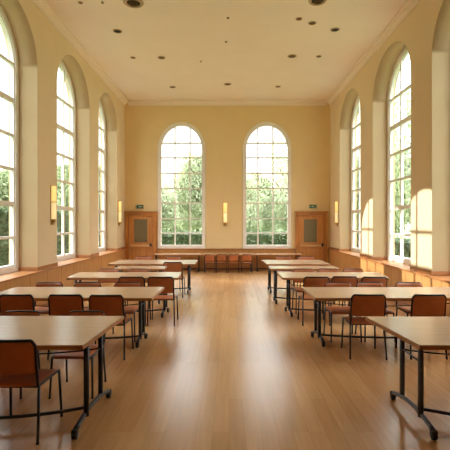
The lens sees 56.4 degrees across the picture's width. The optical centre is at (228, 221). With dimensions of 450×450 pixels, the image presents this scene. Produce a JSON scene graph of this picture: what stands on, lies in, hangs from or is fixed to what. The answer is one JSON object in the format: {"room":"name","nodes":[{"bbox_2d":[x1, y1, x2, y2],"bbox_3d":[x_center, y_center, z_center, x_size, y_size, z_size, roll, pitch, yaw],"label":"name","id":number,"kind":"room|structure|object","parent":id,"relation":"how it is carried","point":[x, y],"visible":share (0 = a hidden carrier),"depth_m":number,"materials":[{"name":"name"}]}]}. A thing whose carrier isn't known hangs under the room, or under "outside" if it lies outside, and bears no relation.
{"room":"eatery","nodes":[
{"label":"eatery","id":0,"kind":"room"},
{"bbox_2d":[0,0,124,266],"bbox_3d":[-3.965,-1.295,6.925,0.550,5.990,17.050,0,0,0],"label":"wall","id":1,"kind":"structure","parent":0,"point":[41,48],"depth_m":8.73,"materials":[{"name":"beige paint"}]},
{"bbox_2d":[0,5,18,274],"bbox_3d":[-4.100,-1.488,7.045,0.100,4.857,2.084,0,0,0],"label":"window","id":2,"kind":"structure","parent":1,"relation":"in","point":[13,98],"depth_m":7.96,"materials":[{"name":"white paint"}]},
{"bbox_2d":[51,185,55,224],"bbox_3d":[-3.642,-0.350,8.740,0.096,0.820,0.132,0,0,0],"label":"wall lamp","id":3,"kind":"object","parent":1,"relation":"attached to","point":[53,188],"visible":1,"depth_m":8.69,"materials":[{"name":"yellow glass"}]},
{"bbox_2d":[0,247,126,305],"bbox_3d":[-3.833,1.284,6.650,0.455,0.832,16.500,0,0,0],"label":"panelling","id":4,"kind":"object","parent":1,"relation":"attached to","point":[59,271],"visible":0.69,"depth_m":9.27,"materials":[{"name":"brown wood"}]},
{"bbox_2d":[57,60,75,261],"bbox_3d":[-4.100,-1.488,10.065,0.100,4.857,2.104,0,0,0],"label":"window","id":5,"kind":"structure","parent":1,"relation":"in","point":[65,75],"depth_m":10.62,"materials":[{"name":"white paint"}]},
{"bbox_2d":[31,0,127,105],"bbox_3d":[-3.627,-4.210,6.650,0.125,0.160,16.500,0,0,0],"label":"trim","id":6,"kind":"structure","parent":1,"relation":"attached to","point":[42,5],"depth_m":9.92,"materials":[{"name":"beige paint"}]},
{"bbox_2d":[98,100,105,251],"bbox_3d":[-4.100,-1.488,12.850,0.100,4.857,1.974,0,0,0],"label":"window","id":7,"kind":"structure","parent":1,"relation":"in","point":[103,129],"depth_m":13.71,"materials":[{"name":"white paint"}]},
{"bbox_2d":[118,201,120,225],"bbox_3d":[-3.642,-0.290,14.020,0.096,0.820,0.132,0,0,0],"label":"wall lamp","id":8,"kind":"object","parent":1,"relation":"attached to","point":[119,202],"visible":1,"depth_m":13.96,"materials":[{"name":"yellow glass"}]},
{"bbox_2d":[0,270,449,449],"bbox_3d":[-0.055,1.750,6.775,8.370,0.100,17.350,0,0,0],"label":"floor","id":9,"kind":"structure","parent":0,"point":[235,371],"depth_m":4.34,"materials":[{"name":"brown wood"}]},
{"bbox_2d":[0,294,34,315],"bbox_3d":[-2.630,1.295,5.414,0.469,0.812,0.526,0,0,0],"label":"dining chair","id":10,"kind":"object","parent":9,"relation":"on","point":[8,302],"visible":0.58,"depth_m":5.18,"materials":[{"name":"black paint"}]},
{"bbox_2d":[3,310,40,398],"bbox_3d":[-2.210,1.325,4.274,0.434,0.751,0.487,0,0,0],"label":"dining chair","id":11,"kind":"object","parent":9,"relation":"on","point":[19,312],"visible":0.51,"depth_m":4.48,"materials":[{"name":"black paint"}]},
{"bbox_2d":[0,339,62,444],"bbox_3d":[-1.685,1.295,3.424,0.469,0.812,0.526,0,0,0],"label":"dining chair","id":12,"kind":"object","parent":9,"relation":"on","point":[19,368],"visible":0.99,"depth_m":3.21,"materials":[{"name":"leather"}]},
{"bbox_2d":[34,282,62,313],"bbox_3d":[-2.740,1.309,6.195,0.452,0.784,0.508,0,0,0],"label":"dining chair","id":13,"kind":"object","parent":9,"relation":"on","point":[42,310],"visible":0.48,"depth_m":6.40,"materials":[{"name":"black paint"}]},
{"bbox_2d":[0,316,123,439],"bbox_3d":[-2.088,1.330,3.778,2.025,0.740,1.044,0,0,0],"label":"folding table","id":14,"kind":"object","parent":9,"relation":"on","point":[76,333],"visible":0.92,"depth_m":3.72,"materials":[{"name":"beige laminate"}]},
{"bbox_2d":[47,294,95,359],"bbox_3d":[-2.020,1.295,5.414,0.469,0.812,0.526,0,0,0],"label":"dining chair","id":15,"kind":"object","parent":9,"relation":"on","point":[58,304],"visible":0.61,"depth_m":5.18,"materials":[{"name":"black paint"}]},
{"bbox_2d":[48,310,106,398],"bbox_3d":[-1.520,1.325,4.274,0.434,0.751,0.487,0,0,0],"label":"dining chair","id":16,"kind":"object","parent":9,"relation":"on","point":[73,355],"visible":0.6,"depth_m":4.20,"materials":[{"name":"black paint"}]},
{"bbox_2d":[0,287,163,347],"bbox_3d":[-2.053,1.330,5.760,2.195,0.740,0.920,0,0,0],"label":"folding table","id":17,"kind":"object","parent":9,"relation":"on","point":[141,294],"visible":0.48,"depth_m":5.80,"materials":[{"name":"beige laminate"}]},
{"bbox_2d":[73,282,100,309],"bbox_3d":[-2.160,1.309,6.195,0.452,0.784,0.508,0,0,0],"label":"dining chair","id":18,"kind":"object","parent":9,"relation":"on","point":[77,284],"visible":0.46,"depth_m":6.41,"materials":[{"name":"black paint"}]},
{"bbox_2d":[98,268,119,282],"bbox_3d":[-2.360,1.309,8.045,0.452,0.784,0.508,0,0,0],"label":"dining chair","id":19,"kind":"object","parent":9,"relation":"on","point":[105,269],"visible":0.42,"depth_m":8.25,"materials":[{"name":"black paint"}]},
{"bbox_2d":[89,295,133,359],"bbox_3d":[-1.510,1.295,5.384,0.469,0.812,0.526,0,0,0],"label":"dining chair","id":20,"kind":"object","parent":9,"relation":"on","point":[111,305],"visible":0.64,"depth_m":5.16,"materials":[{"name":"black paint"}]},
{"bbox_2d":[105,282,140,341],"bbox_3d":[-1.550,1.309,6.195,0.452,0.784,0.508,0,0,0],"label":"dining chair","id":21,"kind":"object","parent":9,"relation":"on","point":[127,309],"visible":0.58,"depth_m":6.35,"materials":[{"name":"black paint"}]},
{"bbox_2d":[66,272,180,317],"bbox_3d":[-1.880,1.330,7.645,2.019,0.740,0.830,0,0,0],"label":"folding table","id":22,"kind":"object","parent":9,"relation":"on","point":[80,276],"visible":0.47,"depth_m":7.54,"materials":[{"name":"beige laminate"}]},
{"bbox_2d":[118,277,150,325],"bbox_3d":[-1.590,1.295,7.084,0.469,0.812,0.526,0,0,0],"label":"dining chair","id":23,"kind":"object","parent":9,"relation":"on","point":[141,280],"visible":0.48,"depth_m":6.85,"materials":[{"name":"black paint"}]},
{"bbox_2d":[127,268,149,308],"bbox_3d":[-1.780,1.309,8.045,0.452,0.784,0.508,0,0,0],"label":"dining chair","id":24,"kind":"object","parent":9,"relation":"on","point":[134,269],"visible":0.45,"depth_m":8.26,"materials":[{"name":"black paint"}]},
{"bbox_2d":[114,266,166,303],"bbox_3d":[-1.867,1.330,8.905,1.065,0.740,0.550,0,0,0],"label":"folding table","id":25,"kind":"object","parent":9,"relation":"on","point":[121,268],"visible":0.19,"depth_m":8.82,"materials":[{"name":"beige laminate"}]},
{"bbox_2d":[135,256,151,259],"bbox_3d":[-2.200,1.295,10.626,0.469,0.812,0.526,0,0,0],"label":"dining chair","id":26,"kind":"object","parent":9,"relation":"on","point":[137,257],"visible":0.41,"depth_m":10.85,"materials":[{"name":"black paint"}]},
{"bbox_2d":[108,260,197,293],"bbox_3d":[-1.770,1.330,10.135,2.000,0.740,1.070,0,0,0],"label":"folding table","id":27,"kind":"object","parent":9,"relation":"on","point":[189,263],"visible":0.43,"depth_m":9.96,"materials":[{"name":"beige laminate"}]},
{"bbox_2d":[146,277,178,325],"bbox_3d":[-1.115,1.295,7.084,0.469,0.812,0.526,0,0,0],"label":"dining chair","id":28,"kind":"object","parent":9,"relation":"on","point":[167,283],"visible":0.82,"depth_m":6.87,"materials":[{"name":"black paint"}]},
{"bbox_2d":[165,256,181,290],"bbox_3d":[-1.430,1.295,10.626,0.469,0.812,0.526,0,0,0],"label":"dining chair","id":29,"kind":"object","parent":9,"relation":"on","point":[167,257],"visible":0.39,"depth_m":10.85,"materials":[{"name":"black paint"}]},
{"bbox_2d":[163,262,184,297],"bbox_3d":[-1.255,1.295,9.604,0.469,0.812,0.526,0,0,0],"label":"dining chair","id":30,"kind":"object","parent":9,"relation":"on","point":[171,266],"visible":0.59,"depth_m":9.38,"materials":[{"name":"black paint"}]},
{"bbox_2d":[152,253,201,271],"bbox_3d":[-1.780,1.397,14.480,1.640,0.605,0.600,0,0,0],"label":"folding table","id":31,"kind":"object","parent":9,"relation":"on","point":[155,254],"visible":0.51,"depth_m":14.44,"materials":[{"name":"beige laminate"}]},
{"bbox_2d":[204,254,215,272],"bbox_3d":[-0.638,1.386,14.089,0.363,0.629,0.408,0,0,0],"label":"dining chair","id":32,"kind":"object","parent":9,"relation":"on","point":[208,257],"visible":1,"depth_m":13.92,"materials":[{"name":"black paint"}]},
{"bbox_2d":[216,254,226,272],"bbox_3d":[-0.250,1.386,14.169,0.363,0.629,0.408,0,0,0],"label":"dining chair","id":33,"kind":"object","parent":9,"relation":"on","point":[219,257],"visible":1,"depth_m":14.00,"materials":[{"name":"black paint"}]},
{"bbox_2d":[202,253,253,269],"bbox_3d":[-0.035,1.397,14.480,1.770,0.605,0.600,0,0,0],"label":"folding table","id":34,"kind":"object","parent":9,"relation":"on","point":[203,253],"visible":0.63,"depth_m":14.47,"materials":[{"name":"beige laminate"}]},
{"bbox_2d":[228,254,238,272],"bbox_3d":[0.156,1.386,14.089,0.363,0.629,0.408,0,0,0],"label":"dining chair","id":35,"kind":"object","parent":9,"relation":"on","point":[232,257],"visible":1,"depth_m":13.92,"materials":[{"name":"black paint"}]},
{"bbox_2d":[241,254,252,272],"bbox_3d":[0.600,1.382,14.091,0.368,0.637,0.413,0,0,0],"label":"dining chair","id":36,"kind":"object","parent":9,"relation":"on","point":[245,257],"visible":1,"depth_m":13.92,"materials":[{"name":"black paint"}]},
{"bbox_2d":[254,253,302,271],"bbox_3d":[1.695,1.397,14.480,1.610,0.605,0.600,0,0,0],"label":"folding table","id":37,"kind":"object","parent":9,"relation":"on","point":[256,254],"visible":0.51,"depth_m":14.45,"materials":[{"name":"beige laminate"}]},
{"bbox_2d":[275,256,294,290],"bbox_3d":[1.400,1.295,10.626,0.469,0.812,0.526,0,0,0],"label":"dining chair","id":38,"kind":"object","parent":9,"relation":"on","point":[276,257],"visible":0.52,"depth_m":10.85,"materials":[{"name":"black paint"}]},
{"bbox_2d":[261,260,330,293],"bbox_3d":[1.574,1.330,10.135,1.512,0.740,1.070,0,0,0],"label":"folding table","id":39,"kind":"object","parent":9,"relation":"on","point":[267,262],"visible":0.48,"depth_m":9.96,"materials":[{"name":"beige laminate"}]},
{"bbox_2d":[292,268,313,313],"bbox_3d":[1.460,1.309,8.045,0.452,0.784,0.508,0,0,0],"label":"dining chair","id":40,"kind":"object","parent":9,"relation":"on","point":[297,289],"visible":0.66,"depth_m":8.23,"materials":[{"name":"black paint"}]},
{"bbox_2d":[268,266,339,303],"bbox_3d":[1.580,1.330,8.915,1.440,0.740,0.570,0,0,0],"label":"folding table","id":41,"kind":"object","parent":9,"relation":"on","point":[275,269],"visible":0.56,"depth_m":8.80,"materials":[{"name":"beige laminate"}]},
{"bbox_2d":[297,256,314,286],"bbox_3d":[1.980,1.295,10.626,0.469,0.812,0.526,0,0,0],"label":"dining chair","id":42,"kind":"object","parent":9,"relation":"on","point":[299,257],"visible":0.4,"depth_m":10.85,"materials":[{"name":"black paint"}]},
{"bbox_2d":[297,277,330,325],"bbox_3d":[1.430,1.295,7.084,0.469,0.812,0.526,0,0,0],"label":"dining chair","id":43,"kind":"object","parent":9,"relation":"on","point":[307,281],"visible":0.72,"depth_m":6.86,"materials":[{"name":"black paint"}]},
{"bbox_2d":[317,268,345,313],"bbox_3d":[1.950,1.309,8.045,0.452,0.784,0.508,0,0,0],"label":"dining chair","id":44,"kind":"object","parent":9,"relation":"on","point":[323,269],"visible":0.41,"depth_m":8.26,"materials":[{"name":"black paint"}]},
{"bbox_2d":[277,272,388,316],"bbox_3d":[1.887,1.330,7.645,1.945,0.740,0.830,0,0,0],"label":"folding table","id":45,"kind":"object","parent":9,"relation":"on","point":[288,276],"visible":0.48,"depth_m":7.67,"materials":[{"name":"beige laminate"}]},
{"bbox_2d":[324,276,357,321],"bbox_3d":[1.905,1.295,7.144,0.469,0.812,0.526,0,0,0],"label":"dining chair","id":46,"kind":"object","parent":9,"relation":"on","point":[353,280],"visible":0.39,"depth_m":6.90,"materials":[{"name":"black paint"}]},
{"bbox_2d":[323,282,361,341],"bbox_3d":[1.660,1.309,6.185,0.452,0.784,0.508,0,0,0],"label":"dining chair","id":47,"kind":"object","parent":9,"relation":"on","point":[332,309],"visible":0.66,"depth_m":6.32,"materials":[{"name":"black paint"}]},
{"bbox_2d":[342,268,363,305],"bbox_3d":[2.440,1.309,8.045,0.452,0.784,0.508,0,0,0],"label":"dining chair","id":48,"kind":"object","parent":9,"relation":"on","point":[348,269],"visible":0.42,"depth_m":8.26,"materials":[{"name":"black paint"}]},
{"bbox_2d":[341,294,387,359],"bbox_3d":[1.734,1.295,5.414,0.469,0.812,0.526,0,0,2],"label":"dining chair","id":49,"kind":"object","parent":9,"relation":"on","point":[366,305],"visible":0.88,"depth_m":5.20,"materials":[{"name":"black paint"}]},
{"bbox_2d":[361,277,387,316],"bbox_3d":[2.375,1.295,7.084,0.469,0.812,0.526,0,0,0],"label":"dining chair","id":50,"kind":"object","parent":9,"relation":"on","point":[383,280],"visible":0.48,"depth_m":6.84,"materials":[{"name":"black paint"}]},
{"bbox_2d":[355,282,395,341],"bbox_3d":[2.140,1.309,6.185,0.452,0.784,0.508,0,0,0],"label":"dining chair","id":51,"kind":"object","parent":9,"relation":"on","point":[359,284],"visible":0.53,"depth_m":6.39,"materials":[{"name":"black paint"}]},
{"bbox_2d":[302,287,449,346],"bbox_3d":[2.245,1.330,5.777,2.350,0.740,0.954,0,0,0],"label":"folding table","id":52,"kind":"object","parent":9,"relation":"on","point":[319,294],"visible":0.79,"depth_m":5.83,"materials":[{"name":"beige laminate"}]},
{"bbox_2d":[365,317,449,439],"bbox_3d":[2.402,1.330,3.758,2.037,0.740,1.024,0,0,0],"label":"folding table","id":53,"kind":"object","parent":9,"relation":"on","point":[423,333],"visible":1,"depth_m":3.68,"materials":[{"name":"beige laminate"}]},
{"bbox_2d":[395,282,436,316],"bbox_3d":[2.740,1.309,6.185,0.452,0.784,0.508,0,0,0],"label":"dining chair","id":54,"kind":"object","parent":9,"relation":"on","point":[406,309],"visible":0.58,"depth_m":6.39,"materials":[{"name":"black paint"}]},
{"bbox_2d":[395,294,447,359],"bbox_3d":[2.475,1.295,5.414,0.469,0.812,0.526,0,0,0],"label":"dining chair","id":55,"kind":"object","parent":9,"relation":"on","point":[424,305],"visible":0.61,"depth_m":5.19,"materials":[{"name":"black paint"}]},
{"bbox_2d":[45,0,406,99],"bbox_3d":[-0.055,-4.390,6.775,8.370,0.200,17.350,0,0,0],"label":"ceiling","id":56,"kind":"structure","parent":0,"point":[260,35],"depth_m":10.04,"materials":[{"name":"beige paint"}]},
{"bbox_2d":[113,29,121,32],"bbox_3d":[-2.504,-4.283,9.434,0.208,0.014,0.208,0,0,0],"label":"recessed light","id":57,"kind":"object","parent":56,"relation":"in","point":[114,30],"visible":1,"depth_m":9.43,"materials":[{"name":"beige metal"}]},
{"bbox_2d":[123,0,143,7],"bbox_3d":[-1.867,-4.273,8.209,0.399,0.034,0.399,0,0,0],"label":"ceiling vent","id":58,"kind":"object","parent":56,"relation":"in","point":[130,3],"visible":1,"depth_m":8.21,"materials":[{"name":"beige metal"}]},
{"bbox_2d":[287,54,296,57],"bbox_3d":[1.628,-4.283,10.854,0.239,0.014,0.239,0,0,0],"label":"recessed light","id":59,"kind":"object","parent":56,"relation":"in","point":[290,55],"visible":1,"depth_m":10.87,"materials":[{"name":"beige metal"}]},
{"bbox_2d":[308,0,326,5],"bbox_3d":[1.714,-4.273,8.134,0.357,0.034,0.357,0,0,0],"label":"ceiling vent","id":60,"kind":"object","parent":56,"relation":"in","point":[311,2],"visible":1,"depth_m":8.16,"materials":[{"name":"beige metal"}]},
{"bbox_2d":[330,27,339,31],"bbox_3d":[2.362,-4.283,9.360,0.208,0.014,0.208,0,0,0],"label":"recessed light","id":61,"kind":"object","parent":56,"relation":"in","point":[335,29],"visible":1,"depth_m":9.35,"materials":[{"name":"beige metal"}]},
{"bbox_2d":[125,103,329,262],"bbox_3d":[-0.055,-1.295,15.175,7.270,5.990,0.550,0,0,0],"label":"wall","id":62,"kind":"structure","parent":0,"point":[224,130],"depth_m":14.90,"materials":[{"name":"beige paint"}]},
{"bbox_2d":[124,211,157,259],"bbox_3d":[-3.107,0.662,14.830,1.145,2.075,0.140,0,0,0],"label":"door","id":63,"kind":"structure","parent":62,"relation":"in","point":[140,226],"depth_m":14.86,"materials":[{"name":"brown wood"}]},
{"bbox_2d":[158,122,204,248],"bbox_3d":[-1.680,-1.302,14.930,1.684,4.483,0.120,0,0,0],"label":"window","id":64,"kind":"structure","parent":62,"relation":"in","point":[160,246],"depth_m":14.90,"materials":[{"name":"white paint"}]},
{"bbox_2d":[223,203,226,225],"bbox_3d":[-0.130,-0.280,14.852,0.132,0.820,0.096,0,0,0],"label":"wall lamp","id":65,"kind":"object","parent":62,"relation":"attached to","point":[225,204],"visible":1,"depth_m":14.82,"materials":[{"name":"yellow glass"}]},
{"bbox_2d":[157,249,294,269],"bbox_3d":[-0.100,1.320,14.857,4.910,0.760,0.085,0,0,0],"label":"panelling","id":66,"kind":"object","parent":62,"relation":"attached to","point":[261,264],"visible":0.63,"depth_m":14.86,"materials":[{"name":"brown wood"}]},
{"bbox_2d":[128,100,326,105],"bbox_3d":[-0.055,-4.210,14.838,7.030,0.160,0.125,0,0,0],"label":"trim","id":67,"kind":"structure","parent":62,"relation":"attached to","point":[130,102],"depth_m":14.84,"materials":[{"name":"beige paint"}]},
{"bbox_2d":[243,122,290,248],"bbox_3d":[1.347,-1.302,14.930,1.710,4.483,0.120,0,0,0],"label":"window","id":68,"kind":"structure","parent":62,"relation":"in","point":[273,125],"depth_m":14.90,"materials":[{"name":"white paint"}]},
{"bbox_2d":[295,211,327,261],"bbox_3d":[2.913,0.662,14.830,1.145,2.075,0.140,0,0,0],"label":"door","id":69,"kind":"structure","parent":62,"relation":"in","point":[311,226],"depth_m":14.86,"materials":[{"name":"brown wood"}]},
{"bbox_2d":[266,133,286,205],"bbox_3d":[4.707,-2.450,30.838,3.874,8.549,4.359,0,0,0],"label":"tree","id":70,"kind":"object","parent":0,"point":[284,162],"visible":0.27,"depth_m":30.63,"materials":[{"name":"green plant"}]},
{"bbox_2d":[330,0,449,270],"bbox_3d":[3.855,-1.295,6.925,0.550,5.990,17.050,0,0,0],"label":"wall","id":71,"kind":"structure","parent":0,"point":[425,32],"depth_m":8.24,"materials":[{"name":"beige paint"}]},
{"bbox_2d":[335,201,337,225],"bbox_3d":[3.532,-0.270,13.800,0.096,0.820,0.132,0,0,0],"label":"wall lamp","id":72,"kind":"object","parent":71,"relation":"attached to","point":[336,203],"visible":1,"depth_m":13.75,"materials":[{"name":"yellow glass"}]},
{"bbox_2d":[351,96,359,252],"bbox_3d":[3.990,-1.488,12.515,0.100,4.857,2.144,0,0,0],"label":"window","id":73,"kind":"structure","parent":71,"relation":"in","point":[357,102],"depth_m":13.40,"materials":[{"name":"white paint"}]},
{"bbox_2d":[327,0,420,105],"bbox_3d":[3.518,-4.210,6.650,0.125,0.160,16.500,0,0,0],"label":"trim","id":74,"kind":"structure","parent":71,"relation":"attached to","point":[409,5],"depth_m":9.93,"materials":[{"name":"beige paint"}]},
{"bbox_2d":[328,246,449,316],"bbox_3d":[3.723,1.284,6.650,0.455,0.832,16.500,0,0,0],"label":"panelling","id":75,"kind":"object","parent":71,"relation":"attached to","point":[342,259],"visible":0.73,"depth_m":9.28,"materials":[{"name":"brown wood"}]},
{"bbox_2d":[387,47,410,264],"bbox_3d":[3.990,-1.488,9.370,0.100,4.857,2.194,0,0,0],"label":"window","id":76,"kind":"structure","parent":71,"relation":"in","point":[399,64],"depth_m":9.96,"materials":[{"name":"white paint"}]},
{"label":"outside","id":77,"kind":"structure","parent":0,"visible":0},
{"bbox_2d":[395,229,410,238],"bbox_3d":[0.000,1.820,40.000,140.000,0.001,140.000,0,0,0],"label":"ground","id":78,"kind":"structure","parent":77,"point":[406,230],"depth_m":56.62,"materials":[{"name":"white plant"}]},
{"bbox_2d":[0,169,60,210],"bbox_3d":[-8.423,-0.155,16.909,3.218,3.954,2.978,0,0,-8],"label":"tree","id":79,"kind":"object","parent":78,"relation":"on","point":[4,174],"visible":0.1,"depth_m":16.04,"materials":[{"name":"green plant"}]},
{"bbox_2d":[0,206,68,265],"bbox_3d":[-6.250,0.734,13.997,0.942,2.339,7.185,0,0,0],"label":"hedge","id":80,"kind":"object","parent":78,"relation":"on","point":[4,212],"visible":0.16,"depth_m":11.33,"materials":[{"name":"green plant"}]},
{"bbox_2d":[57,167,68,211],"bbox_3d":[-8.574,-0.424,20.120,3.336,4.494,3.358,0,0,5],"label":"tree","id":81,"kind":"object","parent":78,"relation":"on","point":[59,173],"visible":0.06,"depth_m":19.52,"materials":[{"name":"green plant"}]},
{"bbox_2d":[57,163,99,229],"bbox_3d":[-8.982,-0.781,23.771,3.552,5.209,4.052,0,0,20],"label":"tree","id":82,"kind":"object","parent":78,"relation":"on","point":[66,165],"visible":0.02,"depth_m":23.38,"materials":[{"name":"green plant"}]},
{"bbox_2d":[162,178,178,230],"bbox_3d":[-5.810,-0.881,30.095,4.478,5.409,3.926,0,0,33],"label":"tree","id":83,"kind":"object","parent":78,"relation":"on","point":[167,195],"visible":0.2,"depth_m":29.43,"materials":[{"name":"green plant"}]},
{"bbox_2d":[162,174,193,231],"bbox_3d":[-5.564,-1.444,40.213,5.888,6.535,5.927,0,0,2],"label":"tree","id":84,"kind":"object","parent":78,"relation":"on","point":[165,176],"visible":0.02,"depth_m":38.89,"materials":[{"name":"green plant"}]},
{"bbox_2d":[169,152,201,231],"bbox_3d":[-2.484,-1.827,32.977,4.507,7.303,4.492,0,0,0],"label":"tree","id":85,"kind":"object","parent":78,"relation":"on","point":[182,180],"visible":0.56,"depth_m":31.68,"materials":[{"name":"green plant"}]},
{"bbox_2d":[168,187,282,231],"bbox_3d":[-0.010,-1.012,46.244,26.107,5.765,1.692,0,0,0],"label":"hedge","id":86,"kind":"object","parent":78,"relation":"on","point":[200,230],"visible":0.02,"depth_m":45.62,"materials":[{"name":"green plant"}]},
{"bbox_2d":[99,230,357,247],"bbox_3d":[-0.009,1.127,19.595,13.125,1.544,1.394,0,0,0],"label":"hedge","id":87,"kind":"object","parent":78,"relation":"on","point":[167,239],"visible":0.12,"depth_m":19.12,"materials":[{"name":"green plant"}]},
{"bbox_2d":[246,174,265,231],"bbox_3d":[0.807,-0.831,28.973,3.549,5.308,3.573,0,0,0],"label":"tree","id":88,"kind":"object","parent":78,"relation":"on","point":[251,194],"visible":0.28,"depth_m":28.19,"materials":[{"name":"green plant"}]},
{"bbox_2d":[246,170,279,231],"bbox_3d":[2.143,-1.282,34.923,3.926,6.210,4.478,0,0,-14],"label":"tree","id":89,"kind":"object","parent":78,"relation":"on","point":[264,181],"visible":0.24,"depth_m":33.83,"materials":[{"name":"green plant"}]},
{"bbox_2d":[263,180,279,231],"bbox_3d":[2.567,-1.444,41.786,6.044,6.535,6.082,0,0,0],"label":"tree","id":90,"kind":"object","parent":78,"relation":"on","point":[276,214],"visible":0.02,"depth_m":40.91,"materials":[{"name":"green plant"}]},
{"bbox_2d":[274,168,286,230],"bbox_3d":[6.152,-1.537,36.867,4.827,6.722,4.467,0,0,-2],"label":"tree","id":91,"kind":"object","parent":78,"relation":"on","point":[282,209],"visible":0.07,"depth_m":36.56,"materials":[{"name":"green plant"}]},
{"bbox_2d":[357,156,410,235],"bbox_3d":[8.998,-1.282,25.091,4.265,6.210,3.739,0,0,38],"label":"tree","id":92,"kind":"object","parent":78,"relation":"on","point":[396,197],"visible":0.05,"depth_m":24.18,"materials":[{"name":"green plant"}]},
{"bbox_2d":[395,84,410,231],"bbox_3d":[9.143,-3.058,20.564,4.011,9.766,4.611,0,0,30],"label":"tree","id":93,"kind":"object","parent":78,"relation":"on","point":[407,164],"visible":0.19,"depth_m":20.37,"materials":[{"name":"green plant"}]},
{"bbox_2d":[395,237,410,257],"bbox_3d":[6.450,1.235,14.397,1.142,1.340,6.986,0,0,0],"label":"hedge","id":94,"kind":"object","parent":78,"relation":"on","point":[407,242],"visible":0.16,"depth_m":14.52,"materials":[{"name":"green plant"}]},
{"bbox_2d":[404,187,410,227],"bbox_3d":[8.677,-0.781,16.409,3.178,5.209,3.625,0,0,33],"label":"tree","id":95,"kind":"object","parent":78,"relation":"on","point":[408,214],"visible":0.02,"depth_m":16.45,"materials":[{"name":"green plant"}]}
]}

